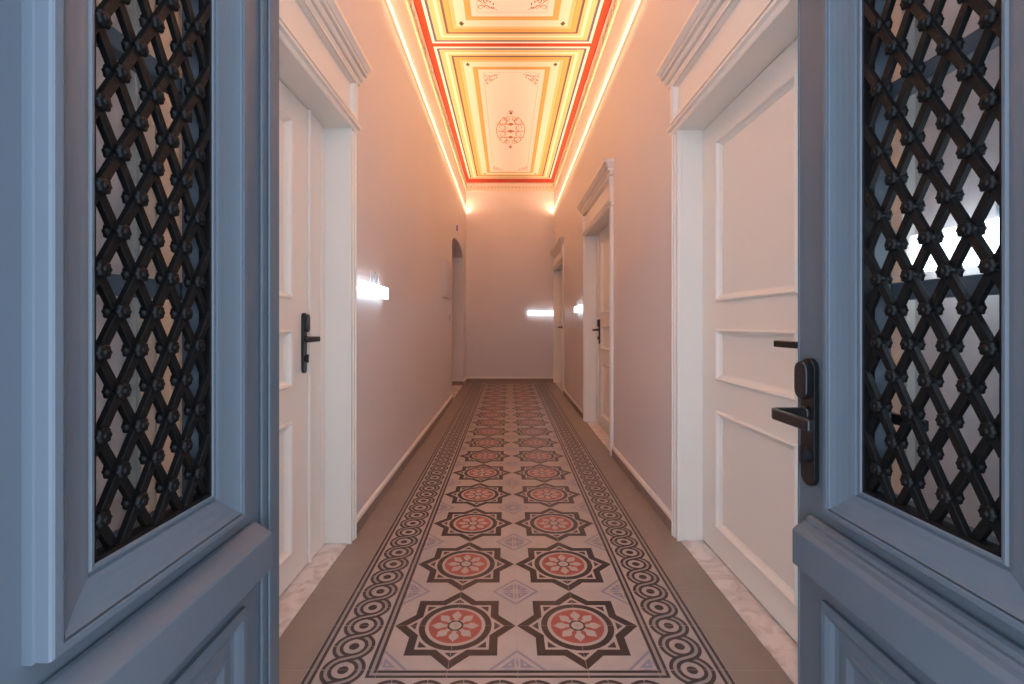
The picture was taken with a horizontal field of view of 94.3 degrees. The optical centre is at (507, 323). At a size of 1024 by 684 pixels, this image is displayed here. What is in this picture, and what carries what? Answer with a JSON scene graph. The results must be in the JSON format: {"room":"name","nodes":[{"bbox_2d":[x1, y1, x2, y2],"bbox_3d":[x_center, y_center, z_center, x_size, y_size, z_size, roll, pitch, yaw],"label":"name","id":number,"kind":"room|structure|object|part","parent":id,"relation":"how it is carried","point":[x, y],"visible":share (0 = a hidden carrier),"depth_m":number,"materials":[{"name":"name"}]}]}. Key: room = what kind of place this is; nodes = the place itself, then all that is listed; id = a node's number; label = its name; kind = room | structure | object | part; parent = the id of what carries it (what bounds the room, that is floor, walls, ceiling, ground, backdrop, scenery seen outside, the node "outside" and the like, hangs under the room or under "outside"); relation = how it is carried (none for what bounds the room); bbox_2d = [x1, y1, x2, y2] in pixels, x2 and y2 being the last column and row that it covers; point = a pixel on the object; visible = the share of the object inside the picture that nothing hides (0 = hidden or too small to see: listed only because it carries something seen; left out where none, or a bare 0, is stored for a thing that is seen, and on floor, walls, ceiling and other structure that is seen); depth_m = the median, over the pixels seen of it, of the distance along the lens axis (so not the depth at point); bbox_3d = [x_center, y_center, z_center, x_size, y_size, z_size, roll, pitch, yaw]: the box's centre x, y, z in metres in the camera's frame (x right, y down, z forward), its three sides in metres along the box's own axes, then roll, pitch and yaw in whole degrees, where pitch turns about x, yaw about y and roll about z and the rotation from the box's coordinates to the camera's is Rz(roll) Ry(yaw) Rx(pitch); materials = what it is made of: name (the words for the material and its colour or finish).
{"room":"hallway","nodes":[
{"label":"hallway","id":0,"kind":"room"},
{"bbox_2d":[96,0,465,539],"bbox_3d":[-1.342,-0.745,4.348,1.160,3.590,8.455,0,0,0],"label":"wall","id":1,"kind":"structure","parent":0,"point":[410,354],"depth_m":3.25,"materials":[{"name":"paint"}]},
{"bbox_2d":[127,0,371,637],"bbox_3d":[-0.806,-0.119,1.641,0.246,2.338,1.488,0,0,0],"label":"door","id":2,"kind":"structure","parent":1,"relation":"in","point":[323,65],"depth_m":2.02,"materials":[{"name":"beige wood"}]},
{"bbox_3d":[-0.869,-0.459,1.669,0.023,0.721,0.455,0,0,0],"label":"panel","id":3,"kind":"part","parent":2,"relation":"part of","materials":[{"name":"beige wood"}]},
{"bbox_3d":[-0.869,0.139,1.669,0.023,0.230,0.455,0,0,0],"label":"panel","id":4,"kind":"part","parent":2,"relation":"part of","materials":[{"name":"beige wood"}]},
{"bbox_3d":[-0.869,0.655,1.669,0.023,0.528,0.455,0,0,0],"label":"panel","id":5,"kind":"part","parent":2,"relation":"part of","materials":[{"name":"beige wood"}]},
{"bbox_3d":[-0.864,0.083,2.012,0.011,0.256,0.036,0,0,0],"label":"handle","id":6,"kind":"part","parent":2,"relation":"part of","materials":[{"name":"black metal"}]},
{"bbox_3d":[-0.824,0.065,1.956,0.069,0.028,0.139,0,0,0],"label":"lever","id":7,"kind":"part","parent":2,"relation":"part of","materials":[{"name":"black metal"}]},
{"bbox_3d":[-0.723,-1.230,1.641,0.079,0.116,1.488,0,0,0],"label":"cornice","id":8,"kind":"part","parent":2,"relation":"part of","materials":[{"name":"beige wood"}]},
{"bbox_2d":[357,270,388,298],"bbox_3d":[-0.741,-0.215,2.612,0.042,0.138,0.505,0,0,0],"label":"wall light","id":9,"kind":"object","parent":1,"relation":"attached to","point":[363,287],"visible":1,"depth_m":2.54,"materials":[{"name":"white plastic"}]},
{"bbox_2d":[357,377,465,533],"bbox_3d":[-0.756,1.006,4.503,0.012,0.088,8.145,0,0,0],"label":"baseboard","id":10,"kind":"structure","parent":1,"relation":"attached to","point":[366,511],"depth_m":3.16,"materials":[{"name":"white wood"}]},
{"bbox_2d":[384,0,466,213],"bbox_3d":[-0.747,-1.980,4.501,0.031,0.033,8.142,0,0,0],"label":"light","id":11,"kind":"object","parent":1,"relation":"attached to","point":[387,2],"visible":1,"depth_m":3.89,"materials":[{"name":"beige"}]},
{"bbox_2d":[405,0,466,190],"bbox_3d":[-0.751,-2.464,4.503,0.022,0.152,8.145,0,0,0],"label":"crown molding","id":12,"kind":"structure","parent":1,"relation":"attached to","point":[410,4],"depth_m":4.68,"materials":[{"name":"beige paint"}]},
{"bbox_2d":[442,259,451,299],"bbox_3d":[-0.729,-0.523,5.760,0.066,0.443,0.520,0,0,0],"label":"wall box","id":13,"kind":"object","parent":1,"relation":"attached to","point":[446,265],"visible":1,"depth_m":5.52,"materials":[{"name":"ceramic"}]},
{"bbox_2d":[452,381,462,384],"bbox_3d":[-0.863,1.015,8.054,0.199,0.070,0.012,0,0,0],"label":"baseboard","id":14,"kind":"structure","parent":1,"relation":"attached to","point":[453,382],"depth_m":8.05,"materials":[{"name":"wood"}]},
{"bbox_2d":[466,186,553,376],"bbox_3d":[0.035,-0.745,8.635,1.994,3.590,0.120,0,0,0],"label":"wall","id":15,"kind":"structure","parent":0,"point":[510,234],"depth_m":8.57,"materials":[{"name":"paint"}]},
{"bbox_2d":[466,377,552,381],"bbox_3d":[0.035,1.006,8.569,1.570,0.088,0.012,0,0,0],"label":"baseboard","id":16,"kind":"structure","parent":15,"relation":"attached to","point":[468,379],"depth_m":8.56,"materials":[{"name":"white wood"}]},
{"bbox_2d":[467,183,552,190],"bbox_3d":[0.035,-2.464,8.564,1.548,0.152,0.022,0,0,0],"label":"crown molding","id":17,"kind":"structure","parent":15,"relation":"attached to","point":[470,186],"depth_m":8.56,"materials":[{"name":"beige paint"}]},
{"bbox_2d":[528,307,552,314],"bbox_3d":[0.593,-0.222,8.554,0.465,0.145,0.042,0,0,0],"label":"wall light","id":18,"kind":"object","parent":15,"relation":"attached to","point":[536,312],"visible":1,"depth_m":8.53,"materials":[{"name":"white plastic"}]},
{"bbox_2d":[413,0,611,182],"bbox_3d":[-0.400,-2.587,4.447,3.200,0.106,8.655,0,0,0],"label":"ceiling","id":19,"kind":"structure","parent":0,"point":[511,76],"depth_m":4.80,"materials":[{"name":"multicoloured paint"}]},
{"bbox_2d":[279,382,793,683],"bbox_3d":[-0.400,1.109,4.388,3.200,0.122,8.775,0,0,0],"label":"floor","id":20,"kind":"structure","parent":0,"point":[512,546],"depth_m":1.93,"materials":[{"name":"tile"}]},
{"bbox_2d":[554,0,998,536],"bbox_3d":[0.947,-0.745,4.348,0.230,3.590,8.455,0,0,0],"label":"wall","id":21,"kind":"structure","parent":0,"point":[630,125],"depth_m":2.85,"materials":[{"name":"paint"}]},
{"bbox_2d":[550,236,563,393],"bbox_3d":[0.876,-0.119,7.775,0.246,2.338,1.556,0,0,0],"label":"door","id":22,"kind":"structure","parent":21,"relation":"in","point":[557,252],"depth_m":8.43,"materials":[{"name":"beige wood"}]},
{"bbox_3d":[0.792,-1.230,7.775,0.079,0.116,1.556,0,0,0],"label":"cornice","id":23,"kind":"part","parent":22,"relation":"part of","materials":[{"name":"beige wood"}]},
{"bbox_3d":[0.899,0.050,7.775,0.179,2.000,1.449,0,0,0],"label":"casing","id":24,"kind":"part","parent":22,"relation":"part of","materials":[{"name":"beige wood"}]},
{"bbox_2d":[574,300,582,312],"bbox_3d":[0.811,-0.200,5.423,0.042,0.140,0.515,0,0,0],"label":"wall light","id":25,"kind":"object","parent":21,"relation":"attached to","point":[579,308],"visible":1,"depth_m":5.32,"materials":[{"name":"white plastic"}]},
{"bbox_2d":[553,0,620,190],"bbox_3d":[0.821,-2.464,4.503,0.022,0.152,8.145,0,0,0],"label":"crown molding","id":26,"kind":"structure","parent":21,"relation":"attached to","point":[614,5],"depth_m":4.68,"materials":[{"name":"beige paint"}]},
{"bbox_2d":[577,159,614,455],"bbox_3d":[0.876,-0.119,4.445,0.246,2.338,1.496,0,0,0],"label":"door","id":27,"kind":"structure","parent":21,"relation":"in","point":[596,204],"depth_m":4.73,"materials":[{"name":"beige wood"}]},
{"bbox_3d":[0.792,-1.230,4.445,0.079,0.116,1.496,0,0,0],"label":"cornice","id":28,"kind":"part","parent":27,"relation":"part of","materials":[{"name":"beige wood"}]},
{"bbox_3d":[0.899,0.050,4.445,0.179,2.000,1.389,0,0,0],"label":"casing","id":29,"kind":"part","parent":27,"relation":"part of","materials":[{"name":"beige wood"}]},
{"bbox_3d":[0.933,0.083,4.860,0.011,0.256,0.036,0,0,0],"label":"handle","id":30,"kind":"part","parent":27,"relation":"part of","materials":[{"name":"black metal"}]},
{"bbox_3d":[0.939,-0.459,4.457,0.023,0.721,0.573,0,0,0],"label":"panel","id":31,"kind":"part","parent":27,"relation":"part of","materials":[{"name":"beige wood"}]},
{"bbox_3d":[0.939,0.139,4.457,0.023,0.230,0.573,0,0,0],"label":"panel","id":32,"kind":"part","parent":27,"relation":"part of","materials":[{"name":"beige wood"}]},
{"bbox_3d":[0.939,0.655,4.457,0.023,0.528,0.573,0,0,0],"label":"panel","id":33,"kind":"part","parent":27,"relation":"part of","materials":[{"name":"beige wood"}]},
{"bbox_2d":[552,0,643,213],"bbox_3d":[0.817,-1.980,4.501,0.031,0.033,8.142,0,0,0],"label":"light","id":34,"kind":"object","parent":21,"relation":"attached to","point":[639,3],"visible":1,"depth_m":3.89,"materials":[{"name":"beige"}]},
{"bbox_2d":[563,389,670,531],"bbox_3d":[0.826,1.006,4.503,0.012,0.088,8.145,0,0,0],"label":"baseboard","id":35,"kind":"structure","parent":21,"relation":"attached to","point":[657,505],"depth_m":2.96,"materials":[{"name":"white wood"}]},
{"bbox_2d":[656,0,914,683],"bbox_3d":[0.876,-0.119,1.667,0.246,2.338,1.500,0,0,0],"label":"door","id":36,"kind":"structure","parent":21,"relation":"in","point":[730,72],"depth_m":1.89,"materials":[{"name":"beige wood"}]},
{"bbox_3d":[0.792,-1.230,1.667,0.079,0.116,1.500,0,0,0],"label":"cornice","id":37,"kind":"part","parent":36,"relation":"part of","materials":[{"name":"beige wood"}]},
{"bbox_3d":[0.939,-0.459,1.831,0.023,0.721,0.601,0,0,0],"label":"panel","id":38,"kind":"part","parent":36,"relation":"part of","materials":[{"name":"beige wood"}]},
{"bbox_3d":[0.939,0.139,1.831,0.023,0.230,0.601,0,0,0],"label":"panel","id":39,"kind":"part","parent":36,"relation":"part of","materials":[{"name":"beige wood"}]},
{"bbox_3d":[0.939,0.655,1.831,0.023,0.528,0.601,0,0,0],"label":"panel","id":40,"kind":"part","parent":36,"relation":"part of","materials":[{"name":"beige wood"}]},
{"bbox_3d":[0.894,0.065,1.470,0.069,0.028,0.139,0,0,0],"label":"lever","id":41,"kind":"part","parent":36,"relation":"part of","materials":[{"name":"black metal"}]},
{"bbox_2d":[910,203,998,271],"bbox_3d":[0.811,-0.171,0.690,0.042,0.142,0.490,0,0,0],"label":"wall light","id":42,"kind":"object","parent":21,"relation":"attached to","point":[951,240],"visible":0.23,"depth_m":0.84,"materials":[{"name":"white plastic"}]},
{"bbox_3d":[0.035,-0.745,0.270,1.994,3.590,0.300,0,0,0],"label":"wall","id":43,"kind":"structure","parent":0,"visible":0},
{"bbox_2d":[0,0,278,683],"bbox_3d":[-0.520,-0.181,0.731,0.124,2.438,0.601,0,0,0],"label":"entrance door","id":44,"kind":"structure","parent":43,"relation":"in","point":[185,591],"depth_m":0.63,"materials":[{"name":"blue paint"}]},
{"bbox_2d":[94,0,211,562],"bbox_3d":[-0.503,-0.291,0.681,0.030,1.163,0.236,0,0,0],"label":"grille","id":45,"kind":"object","parent":44,"relation":"attached to","point":[192,449],"depth_m":0.67,"materials":[{"name":"black metal"}]},
{"bbox_3d":[-0.479,0.430,0.688,0.042,0.092,0.475,0,0,0],"label":"weather rail","id":46,"kind":"part","parent":44,"relation":"part of","materials":[{"name":"blue paint"}]},
{"bbox_3d":[-0.506,0.723,0.701,0.040,0.383,0.380,0,0,0],"label":"panel","id":47,"kind":"part","parent":44,"relation":"part of","materials":[{"name":"blue paint"}]},
{"bbox_2d":[771,0,1023,683],"bbox_3d":[0.628,-0.181,0.715,0.212,2.438,0.569,0,0,0],"label":"entrance door","id":48,"kind":"structure","parent":43,"relation":"in","point":[893,588],"depth_m":0.73,"materials":[{"name":"blue paint"}]},
{"bbox_3d":[0.561,0.179,0.896,0.078,0.028,0.139,0,0,0],"label":"lever","id":49,"kind":"part","parent":48,"relation":"part of","materials":[{"name":"black metal"}]},
{"bbox_3d":[0.605,0.197,0.952,0.011,0.256,0.044,0,0,0],"label":"handle","id":50,"kind":"part","parent":48,"relation":"part of","materials":[{"name":"black metal"}]},
{"bbox_3d":[0.616,0.723,0.712,0.040,0.383,0.401,0,0,0],"label":"panel","id":51,"kind":"part","parent":48,"relation":"part of","materials":[{"name":"blue paint"}]},
{"bbox_3d":[0.589,0.430,0.700,0.042,0.096,0.500,0,0,0],"label":"weather rail","id":52,"kind":"part","parent":48,"relation":"part of","materials":[{"name":"blue paint"}]},
{"bbox_3d":[0.700,0.179,0.896,0.069,0.028,0.139,0,0,0],"label":"lever","id":53,"kind":"part","parent":48,"relation":"part of","materials":[{"name":"black metal"}]},
{"bbox_2d":[862,0,1000,557],"bbox_3d":[0.615,-0.291,0.697,0.020,1.163,0.240,0,0,0],"label":"grille","id":54,"kind":"object","parent":48,"relation":"attached to","point":[878,493],"depth_m":0.69,"materials":[{"name":"black metal"}]}
]}

